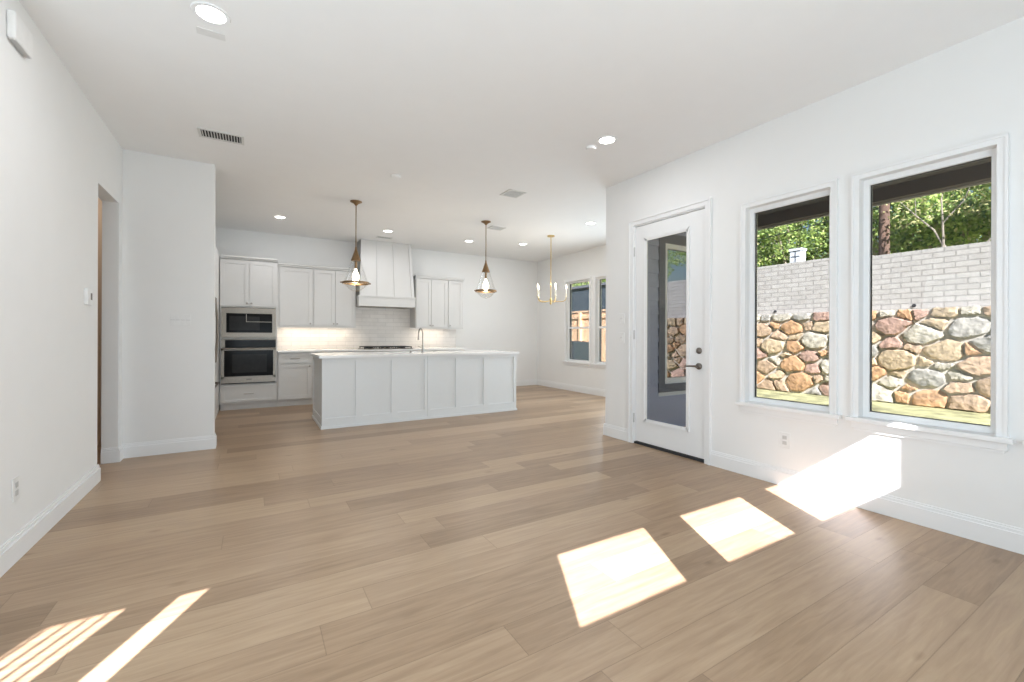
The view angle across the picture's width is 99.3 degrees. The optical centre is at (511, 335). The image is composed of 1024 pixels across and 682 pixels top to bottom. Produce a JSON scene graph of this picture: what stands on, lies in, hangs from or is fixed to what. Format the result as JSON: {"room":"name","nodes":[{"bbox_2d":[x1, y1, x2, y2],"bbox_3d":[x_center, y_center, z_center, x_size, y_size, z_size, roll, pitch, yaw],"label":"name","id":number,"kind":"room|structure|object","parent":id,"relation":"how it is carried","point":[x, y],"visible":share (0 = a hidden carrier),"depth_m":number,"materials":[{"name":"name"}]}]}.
{"room":"empty living room","nodes":[
{"label":"empty living room","id":0,"kind":"room"},
{"bbox_2d":[0,0,122,545],"bbox_3d":[-3.144,-0.296,3.088,0.115,2.930,2.630,0,0,-31],"label":"wall","id":1,"kind":"structure","parent":0,"point":[58,156],"depth_m":2.67,"materials":[{"name":"paint"}]},
{"bbox_2d":[12,475,19,502],"bbox_3d":[-2.585,0.801,2.266,0.008,0.120,0.080,0,0,-31],"label":"wall outlet","id":2,"kind":"object","parent":1,"relation":"attached to","point":[16,481],"visible":1,"depth_m":2.26,"materials":[{"name":"plastic"}]},
{"bbox_2d":[6,9,32,58],"bbox_3d":[-2.557,-1.558,2.260,0.035,0.144,0.210,0,0,-31],"label":"door chime","id":3,"kind":"object","parent":1,"relation":"attached to","point":[17,32],"visible":1,"depth_m":2.22,"materials":[{"name":"plastic"}]},
{"bbox_2d":[0,464,100,577],"bbox_3d":[-2.913,1.102,2.711,0.133,0.135,1.740,0,0,-31],"label":"baseboard","id":4,"kind":"structure","parent":1,"relation":"attached to","point":[20,543],"depth_m":2.54,"materials":[{"name":"paint"}]},
{"bbox_2d":[84,288,92,304],"bbox_3d":[-3.151,-0.284,3.235,0.024,0.120,0.110,0,0,-31],"label":"thermostat","id":5,"kind":"object","parent":1,"relation":"attached to","point":[88,293],"visible":1,"depth_m":3.20,"materials":[{"name":"plastic"}]},
{"bbox_2d":[97,198,101,444],"bbox_3d":[-4.712,-0.302,4.463,1.094,2.930,0.100,0,0,-31],"label":"wall","id":6,"kind":"structure","parent":0,"point":[99,200],"depth_m":4.61,"materials":[{"name":"paint"}]},
{"bbox_2d":[122,149,215,443],"bbox_3d":[-3.422,-0.297,4.367,0.721,2.930,0.150,0,0,-31],"label":"wall partition","id":7,"kind":"structure","parent":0,"point":[169,203],"depth_m":4.29,"materials":[{"name":"paint"}]},
{"bbox_2d":[101,432,216,463],"bbox_3d":[-3.424,1.100,4.271,0.893,0.135,0.168,0,0,-41],"label":"baseboard","id":8,"kind":"structure","parent":7,"relation":"attached to","point":[130,450],"depth_m":4.24,"materials":[{"name":"paint"}]},
{"bbox_2d":[170,314,190,325],"bbox_3d":[-3.310,-0.152,4.341,0.165,0.115,0.010,0,0,-31],"label":"light switch","id":9,"kind":"object","parent":7,"relation":"attached to","point":[175,319],"visible":1,"depth_m":4.34,"materials":[{"name":"plastic"}]},
{"bbox_2d":[215,227,537,379],"bbox_3d":[-2.394,-0.294,8.677,7.200,2.930,0.150,0,0,-31],"label":"wall","id":10,"kind":"structure","parent":0,"point":[505,319],"depth_m":9.52,"materials":[{"name":"paint"}]},
{"bbox_2d":[277,263,313,326],"bbox_3d":[-3.774,-0.676,7.551,0.557,1.075,0.356,0,0,-31],"label":"upper cabinet","id":11,"kind":"object","parent":10,"relation":"attached to","point":[294,281],"visible":0.91,"depth_m":7.42,"materials":[{"name":"paint"}]},
{"bbox_2d":[313,265,355,327],"bbox_3d":[-3.228,-0.674,7.877,0.715,1.075,0.356,0,0,-31],"label":"upper cabinet","id":12,"kind":"object","parent":10,"relation":"attached to","point":[334,302],"visible":0.95,"depth_m":7.74,"materials":[{"name":"paint"}]},
{"bbox_2d":[277,307,455,349],"bbox_3d":[-2.653,-0.136,8.423,3.384,0.783,0.012,0,0,-31],"label":"backsplash","id":13,"kind":"structure","parent":10,"relation":"attached to","point":[374,326],"depth_m":8.39,"materials":[{"name":"tile"}]},
{"bbox_2d":[356,239,415,308],"bbox_3d":[-2.420,-1.141,8.259,1.054,1.235,0.528,0,0,-31],"label":"range hood","id":14,"kind":"object","parent":10,"relation":"attached to","point":[387,266],"visible":0.93,"depth_m":8.09,"materials":[{"name":"paint"}]},
{"bbox_2d":[410,275,448,328],"bbox_3d":[-1.673,-0.653,8.808,0.680,1.045,0.356,0,0,-31],"label":"upper cabinet","id":15,"kind":"object","parent":10,"relation":"attached to","point":[430,292],"visible":1,"depth_m":8.66,"materials":[{"name":"paint"}]},
{"bbox_2d":[447,277,464,328],"bbox_3d":[-1.225,-0.652,9.076,0.364,1.045,0.356,0,0,-31],"label":"upper cabinet","id":16,"kind":"object","parent":10,"relation":"attached to","point":[455,285],"visible":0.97,"depth_m":8.95,"materials":[{"name":"paint"}]},
{"bbox_2d":[516,379,536,385],"bbox_3d":[-0.282,1.111,9.845,2.032,0.135,0.018,0,0,-31],"label":"baseboard","id":17,"kind":"structure","parent":10,"relation":"attached to","point":[530,381],"depth_m":10.21,"materials":[{"name":"paint"}]},
{"bbox_2d":[0,385,1023,681],"bbox_3d":[-0.840,1.237,3.928,9.400,0.120,9.900,0,0,-31],"label":"floor","id":18,"kind":"structure","parent":0,"point":[531,542],"depth_m":2.13,"materials":[{"name":"brown wood"}]},
{"bbox_2d":[215,297,218,387],"bbox_3d":[-3.894,0.251,5.163,0.672,1.770,0.900,0,0,-31],"label":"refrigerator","id":19,"kind":"object","parent":18,"relation":"on","point":[216,308],"visible":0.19,"depth_m":5.29,"materials":[{"name":"metal"}]},
{"bbox_2d":[215,245,219,418],"bbox_3d":[-4.356,-0.033,5.838,0.622,2.395,2.692,0,0,-31],"label":"tall cabinet","id":20,"kind":"object","parent":18,"relation":"on","point":[217,256],"visible":0.02,"depth_m":6.34,"materials":[{"name":"paint"}]},
{"bbox_2d":[219,254,277,410],"bbox_3d":[-4.276,-0.033,7.079,0.781,2.395,0.651,0,0,-31],"label":"tall cabinet","id":21,"kind":"object","parent":18,"relation":"on","point":[245,281],"visible":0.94,"depth_m":6.82,"materials":[{"name":"paint"}]},
{"bbox_2d":[221,339,275,384],"bbox_3d":[-4.254,0.410,7.037,0.735,0.694,0.648,0,0,-31],"label":"wall oven","id":22,"kind":"object","parent":21,"relation":"in","point":[243,361],"visible":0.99,"depth_m":6.81,"materials":[{"name":"silver glass"}]},
{"bbox_2d":[221,307,275,336],"bbox_3d":[-4.270,-0.196,7.067,0.735,0.462,0.578,0,0,-31],"label":"microwave","id":23,"kind":"object","parent":21,"relation":"in","point":[235,322],"visible":0.99,"depth_m":6.81,"materials":[{"name":"metal"}]},
{"bbox_2d":[277,352,312,406],"bbox_3d":[-3.720,0.724,7.416,0.524,0.885,0.647,0,0,-31],"label":"base cabinet","id":24,"kind":"object","parent":18,"relation":"on","point":[294,369],"visible":0.97,"depth_m":7.17,"materials":[{"name":"paint"}]},
{"bbox_2d":[277,347,466,352],"bbox_3d":[-2.506,0.271,8.145,3.354,0.030,0.641,0,0,-31],"label":"countertop","id":25,"kind":"structure","parent":24,"relation":"on","point":[448,348],"depth_m":7.72,"materials":[{"name":"stone"}]},
{"bbox_2d":[358,346,412,349],"bbox_3d":[-2.373,0.232,8.171,0.900,0.050,0.500,0,0,-31],"label":"gas cooktop","id":26,"kind":"object","parent":25,"relation":"in","point":[367,347],"visible":1,"depth_m":8.00,"materials":[{"name":"metal"}]},
{"bbox_2d":[312,351,355,403],"bbox_3d":[-3.195,0.726,7.730,0.700,0.885,0.647,0,0,-31],"label":"base cabinet","id":27,"kind":"object","parent":18,"relation":"on","point":[352,351],"visible":0.02,"depth_m":7.40,"materials":[{"name":"paint"}]},
{"bbox_2d":[356,351,394,351],"bbox_3d":[-2.465,0.729,8.167,1.000,0.885,0.647,0,0,-31],"label":"base cabinet","id":28,"kind":"object","parent":18,"relation":"on","point":[356,351],"visible":0.02,"depth_m":7.85,"materials":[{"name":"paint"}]},
{"bbox_2d":[312,354,516,429],"bbox_3d":[-1.394,0.733,6.537,2.854,0.885,0.982,0,0,-31],"label":"kitchen island","id":29,"kind":"object","parent":18,"relation":"on","point":[347,392],"visible":0.9,"depth_m":5.99,"materials":[{"name":"paint"}]},
{"bbox_2d":[310,350,518,357],"bbox_3d":[-1.385,0.274,6.525,2.900,0.032,1.000,0,0,-31],"label":"island countertop","id":30,"kind":"structure","parent":29,"relation":"on","point":[458,352],"depth_m":6.14,"materials":[{"name":"stone"}]},
{"bbox_2d":[418,328,424,352],"bbox_3d":[-1.395,0.072,6.538,0.104,0.372,0.236,0,0,-31],"label":"faucet","id":31,"kind":"object","parent":30,"relation":"on","point":[421,329],"visible":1,"depth_m":6.47,"materials":[{"name":"silver metal"}]},
{"bbox_2d":[19,0,1023,261],"bbox_3d":[-0.860,-1.853,3.980,9.400,0.200,9.780,0,0,-31],"label":"ceiling","id":32,"kind":"structure","parent":0,"point":[469,102],"depth_m":3.05,"materials":[{"name":"paint"}]},
{"bbox_2d":[190,1,230,25],"bbox_3d":[-1.645,-1.753,2.376,0.184,0.006,0.184,0,0,-31],"label":"recessed light","id":33,"kind":"object","parent":32,"relation":"in","point":[209,13],"visible":1,"depth_m":2.37,"materials":[{"name":"paint"}]},
{"bbox_2d":[196,26,225,40],"bbox_3d":[-1.752,-1.754,2.531,0.140,0.004,0.064,0,0,-31],"label":"plate","id":34,"kind":"object","parent":32,"relation":"attached to","point":[206,32],"visible":1,"depth_m":2.52,"materials":[{"name":"paint"}]},
{"bbox_2d":[197,127,243,144],"bbox_3d":[-2.565,-1.755,3.840,0.340,0.008,0.200,0,0,-31],"label":"ceiling vent","id":35,"kind":"object","parent":32,"relation":"in","point":[203,132],"visible":1,"depth_m":3.83,"materials":[{"name":"metal"}]},
{"bbox_2d":[273,215,286,218],"bbox_3d":[-3.460,-1.760,6.482,0.184,0.006,0.184,0,0,-31],"label":"recessed light","id":36,"kind":"object","parent":32,"relation":"in","point":[274,216],"visible":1,"depth_m":6.49,"materials":[{"name":"white plastic"}]},
{"bbox_2d":[340,200,370,284],"bbox_3d":[-2.052,-1.165,5.715,0.334,1.185,0.334,0,0,8],"label":"pendant light","id":37,"kind":"object","parent":32,"relation":"hanging from","point":[355,258],"visible":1,"depth_m":5.69,"materials":[{"name":"gold metal"}]},
{"bbox_2d":[376,236,391,238],"bbox_3d":[-2.294,-1.754,7.818,0.270,0.008,0.140,0,0,-31],"label":"ceiling vent","id":38,"kind":"object","parent":32,"relation":"in","point":[382,237],"visible":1,"depth_m":7.80,"materials":[{"name":"metal"}]},
{"bbox_2d":[391,174,400,178],"bbox_3d":[-1.279,-1.743,4.791,0.110,0.024,0.110,0,0,-31],"label":"smoke detector","id":39,"kind":"object","parent":32,"relation":"attached to","point":[394,176],"visible":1,"depth_m":4.76,"materials":[{"name":"paint"}]},
{"bbox_2d":[474,220,496,292],"bbox_3d":[-0.403,-1.159,6.702,0.334,1.185,0.334,0,0,8],"label":"pendant light","id":40,"kind":"object","parent":32,"relation":"hanging from","point":[485,270],"visible":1,"depth_m":6.67,"materials":[{"name":"gold metal"}]},
{"bbox_2d":[487,226,505,230],"bbox_3d":[-0.253,-1.747,7.093,0.260,0.008,0.200,0,0,-31],"label":"ceiling vent","id":41,"kind":"object","parent":32,"relation":"in","point":[490,227],"visible":1,"depth_m":7.10,"materials":[{"name":"metal"}]},
{"bbox_2d":[500,189,525,197],"bbox_3d":[0.012,-1.746,5.370,0.240,0.008,0.240,0,0,-31],"label":"ceiling vent","id":42,"kind":"object","parent":32,"relation":"in","point":[509,193],"visible":1,"depth_m":5.36,"materials":[{"name":"metal"}]},
{"bbox_2d":[537,235,567,304],"bbox_3d":[0.660,-1.140,7.619,0.539,1.215,0.560,0,0,-31],"label":"chandelier","id":43,"kind":"object","parent":32,"relation":"hanging from","point":[549,236],"visible":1,"depth_m":7.61,"materials":[{"name":"gold metal"}]},
{"bbox_2d":[585,222,595,224],"bbox_3d":[1.223,-1.743,6.769,0.184,0.006,0.184,0,0,-31],"label":"recessed light","id":44,"kind":"object","parent":32,"relation":"in","point":[586,223],"visible":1,"depth_m":6.78,"materials":[{"name":"white plastic"}]},
{"bbox_2d":[586,145,596,150],"bbox_3d":[0.737,-1.735,4.038,0.100,0.024,0.100,0,0,-31],"label":"smoke detector","id":45,"kind":"object","parent":32,"relation":"attached to","point":[589,147],"visible":1,"depth_m":4.01,"materials":[{"name":"paint"}]},
{"bbox_2d":[597,135,617,144],"bbox_3d":[0.851,-1.744,3.890,0.184,0.006,0.184,0,0,-31],"label":"recessed light","id":46,"kind":"object","parent":32,"relation":"in","point":[608,139],"visible":1,"depth_m":3.89,"materials":[{"name":"white plastic"}]},
{"bbox_2d":[537,245,605,389],"bbox_3d":[1.886,-0.278,8.390,0.150,2.930,4.736,0,0,-31],"label":"wall","id":47,"kind":"structure","parent":0,"point":[591,262],"depth_m":9.57,"materials":[{"name":"paint"}]},
{"bbox_2d":[563,276,591,367],"bbox_3d":[1.396,-0.270,9.111,0.150,1.840,0.895,0,0,-31],"label":"window","id":48,"kind":"structure","parent":47,"relation":"in","point":[571,362],"depth_m":9.32,"materials":[{"name":"paint"}]},
{"bbox_2d":[592,273,605,368],"bbox_3d":[1.874,-0.268,8.311,0.150,1.840,0.880,0,0,-31],"label":"window","id":49,"kind":"structure","parent":47,"relation":"in","point":[602,365],"depth_m":8.62,"materials":[{"name":"paint"}]},
{"bbox_2d":[648,232,686,426],"bbox_3d":[2.297,-0.337,5.687,2.260,3.230,0.025,0,0,-31],"label":"wall","id":50,"kind":"structure","parent":0,"point":[671,409],"depth_m":5.37,"materials":[{"name":"paint"}]},
{"bbox_2d":[658,390,685,396],"bbox_3d":[2.243,-0.277,5.757,2.240,2.930,0.150,0,0,-31],"label":"wall","id":51,"kind":"structure","parent":0,"point":[683,391],"depth_m":5.56,"materials":[{"name":"paint"}]},
{"bbox_2d":[658,235,686,392],"bbox_3d":[2.265,-0.281,5.700,1.080,1.993,0.090,0,0,-31],"label":"window","id":52,"kind":"structure","parent":51,"relation":"in","point":[672,248],"depth_m":5.57,"materials":[{"name":"glass"}]},
{"bbox_2d":[605,17,1023,528],"bbox_3d":[2.466,-0.276,3.057,0.150,2.930,5.014,0,0,-31],"label":"wall","id":53,"kind":"structure","parent":0,"point":[970,90],"depth_m":3.06,"materials":[{"name":"paint"}]},
{"bbox_2d":[628,197,711,464],"bbox_3d":[1.613,-0.037,4.434,0.199,2.445,1.005,0,0,-31],"label":"door","id":54,"kind":"structure","parent":53,"relation":"in","point":[692,441],"depth_m":4.21,"materials":[{"name":"paint"}]},
{"bbox_2d":[537,379,1023,554],"bbox_3d":[2.101,1.120,5.677,2.258,0.135,9.582,0,0,-31],"label":"baseboard","id":55,"kind":"structure","parent":53,"relation":"attached to","point":[1007,537],"depth_m":2.95,"materials":[{"name":"paint"}]},
{"bbox_2d":[779,432,789,448],"bbox_3d":[2.149,0.827,3.426,0.008,0.120,0.080,0,0,-31],"label":"wall outlet","id":56,"kind":"object","parent":53,"relation":"attached to","point":[784,438],"visible":1,"depth_m":3.42,"materials":[{"name":"plastic"}]},
{"bbox_2d":[735,178,841,426],"bbox_3d":[2.178,-0.232,3.441,0.150,1.780,0.770,0,0,-31],"label":"window","id":57,"kind":"structure","parent":53,"relation":"in","point":[827,415],"depth_m":3.41,"materials":[{"name":"paint"}]},
{"bbox_2d":[845,133,1014,453],"bbox_3d":[2.595,-0.231,2.744,0.150,1.780,0.785,0,0,-31],"label":"window","id":58,"kind":"structure","parent":53,"relation":"in","point":[998,440],"depth_m":2.65,"materials":[{"name":"paint"}]},
{"bbox_2d":[757,158,990,215],"bbox_3d":[3.975,-1.573,2.773,2.140,0.065,6.684,0,0,-31],"label":"ceiling","id":59,"kind":"structure","parent":0,"point":[989,159],"depth_m":4.33,"materials":[{"name":"paint"}]},
{"bbox_2d":[757,162,990,228],"bbox_3d":[4.712,-1.473,3.215,0.100,0.140,6.684,0,0,-31],"label":"beam","id":60,"kind":"structure","parent":59,"relation":"attached to","point":[979,173],"depth_m":4.38,"materials":[{"name":"paint"}]},
{"bbox_2d":[757,180,990,230],"bbox_3d":[4.764,-1.424,3.246,0.020,0.078,6.684,0,0,-31],"label":"trim","id":61,"kind":"structure","parent":60,"relation":"attached to","point":[989,181],"depth_m":4.46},
{"label":"outside","id":62,"kind":"structure","parent":0,"visible":0},
{"bbox_2d":[757,389,989,424],"bbox_3d":[12.888,1.416,25.195,72.000,0.200,90.000,0,0,-31],"label":"ground","id":63,"kind":"structure","parent":62,"point":[903,409],"depth_m":7.58,"materials":[{"name":"green plant"}]},
{"bbox_2d":[572,341,588,359],"bbox_3d":[1.896,0.709,13.081,0.710,1.075,0.760,0,0,-31],"label":"air conditioner","id":64,"kind":"object","parent":63,"relation":"on","point":[580,349],"visible":0.34,"depth_m":12.71,"materials":[{"name":"metal"}]},
{"bbox_2d":[572,309,605,361],"bbox_3d":[0.541,0.247,16.574,0.130,2.050,10.288,0,0,-31],"label":"wooden fence","id":65,"kind":"object","parent":63,"relation":"on","point":[579,319],"visible":0.04,"depth_m":13.71,"materials":[{"name":"brown wood"}]},
{"bbox_2d":[572,282,605,313],"bbox_3d":[2.545,-0.496,21.332,0.430,3.550,10.200,0,0,-31],"label":"building","id":66,"kind":"structure","parent":63,"relation":"on","point":[580,294],"depth_m":19.87,"materials":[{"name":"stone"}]},
{"bbox_2d":[572,279,605,286],"bbox_3d":[3.923,-1.942,24.029,4.038,6.466,5.974,0,0,-8],"label":"leafy tree","id":67,"kind":"object","parent":63,"relation":"on","point":[603,280],"visible":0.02,"depth_m":23.07,"materials":[{"name":"green plant"}]},
{"bbox_2d":[757,222,813,266],"bbox_3d":[7.923,-1.781,15.351,3.792,6.173,4.152,0,0,-31],"label":"leafy tree","id":68,"kind":"object","parent":63,"relation":"on","point":[774,245],"visible":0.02,"depth_m":14.11,"materials":[{"name":"green plant"}]},
{"bbox_2d":[789,247,806,262],"bbox_3d":[7.986,-0.461,11.128,1.270,3.520,1.200,0,0,-31],"label":"garden shed","id":69,"kind":"object","parent":63,"relation":"on","point":[796,254],"visible":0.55,"depth_m":11.12,"materials":[{"name":"white"}]},
{"bbox_2d":[757,207,877,266],"bbox_3d":[8.942,-1.544,14.013,3.491,5.708,3.742,0,0,-17],"label":"leafy tree","id":70,"kind":"object","parent":63,"relation":"on","point":[810,255],"visible":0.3,"depth_m":12.98,"materials":[{"name":"green plant"}]},
{"bbox_2d":[757,203,889,254],"bbox_3d":[7.290,-1.069,13.419,0.237,4.730,7.145,0,0,-27],"label":"utility pole","id":71,"kind":"object","parent":63,"relation":"on","point":[884,221],"visible":0.1,"depth_m":10.27,"materials":[{"name":"brown wood"}]},
{"bbox_2d":[765,206,890,264],"bbox_3d":[11.898,-2.588,15.933,4.700,7.813,4.655,0,0,22],"label":"leafy tree","id":72,"kind":"object","parent":63,"relation":"on","point":[877,206],"visible":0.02,"depth_m":15.94,"materials":[{"name":"green plant"}]},
{"bbox_2d":[808,202,915,255],"bbox_3d":[10.379,-2.105,12.270,3.554,6.839,3.337,0,0,-31],"label":"leafy tree","id":73,"kind":"object","parent":63,"relation":"on","point":[875,224],"visible":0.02,"depth_m":11.78,"materials":[{"name":"green plant"}]},
{"bbox_2d":[757,306,990,413],"bbox_3d":[8.241,0.399,7.040,0.625,1.801,14.776,0,0,-31],"label":"stone wall","id":74,"kind":"structure","parent":63,"relation":"on","point":[937,357],"depth_m":8.10,"materials":[{"name":"beige stone"}]},
{"bbox_2d":[757,241,990,314],"bbox_3d":[8.279,-1.065,7.049,0.400,1.170,13.600,0,0,-31],"label":"brick wall","id":75,"kind":"structure","parent":74,"relation":"on","point":[958,275],"depth_m":8.25,"materials":[{"name":"white brick"}]},
{"bbox_2d":[873,185,990,252],"bbox_3d":[10.725,-1.693,10.511,3.491,6.018,3.251,0,0,11],"label":"leafy tree","id":76,"kind":"object","parent":63,"relation":"on","point":[913,237],"visible":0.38,"depth_m":9.96,"materials":[{"name":"green plant"}]},
{"bbox_2d":[883,183,990,246],"bbox_3d":[8.903,-1.159,8.890,0.669,4.928,1.988,0,0,-31],"label":"sapling","id":77,"kind":"object","parent":63,"relation":"on","point":[942,241],"visible":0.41,"depth_m":8.92,"materials":[{"name":"green plant"}]},
{"bbox_2d":[953,183,990,231],"bbox_3d":[10.625,-1.599,8.154,3.329,5.830,3.806,0,0,-37],"label":"leafy tree","id":78,"kind":"object","parent":63,"relation":"on","point":[978,222],"visible":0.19,"depth_m":9.12,"materials":[{"name":"green plant"}]},
{"bbox_2d":[954,185,990,242],"bbox_3d":[13.549,-2.610,11.683,4.435,7.869,5.529,0,0,-31],"label":"leafy tree","id":79,"kind":"object","parent":63,"relation":"on","point":[979,185],"visible":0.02,"depth_m":12.30,"materials":[{"name":"green plant"}]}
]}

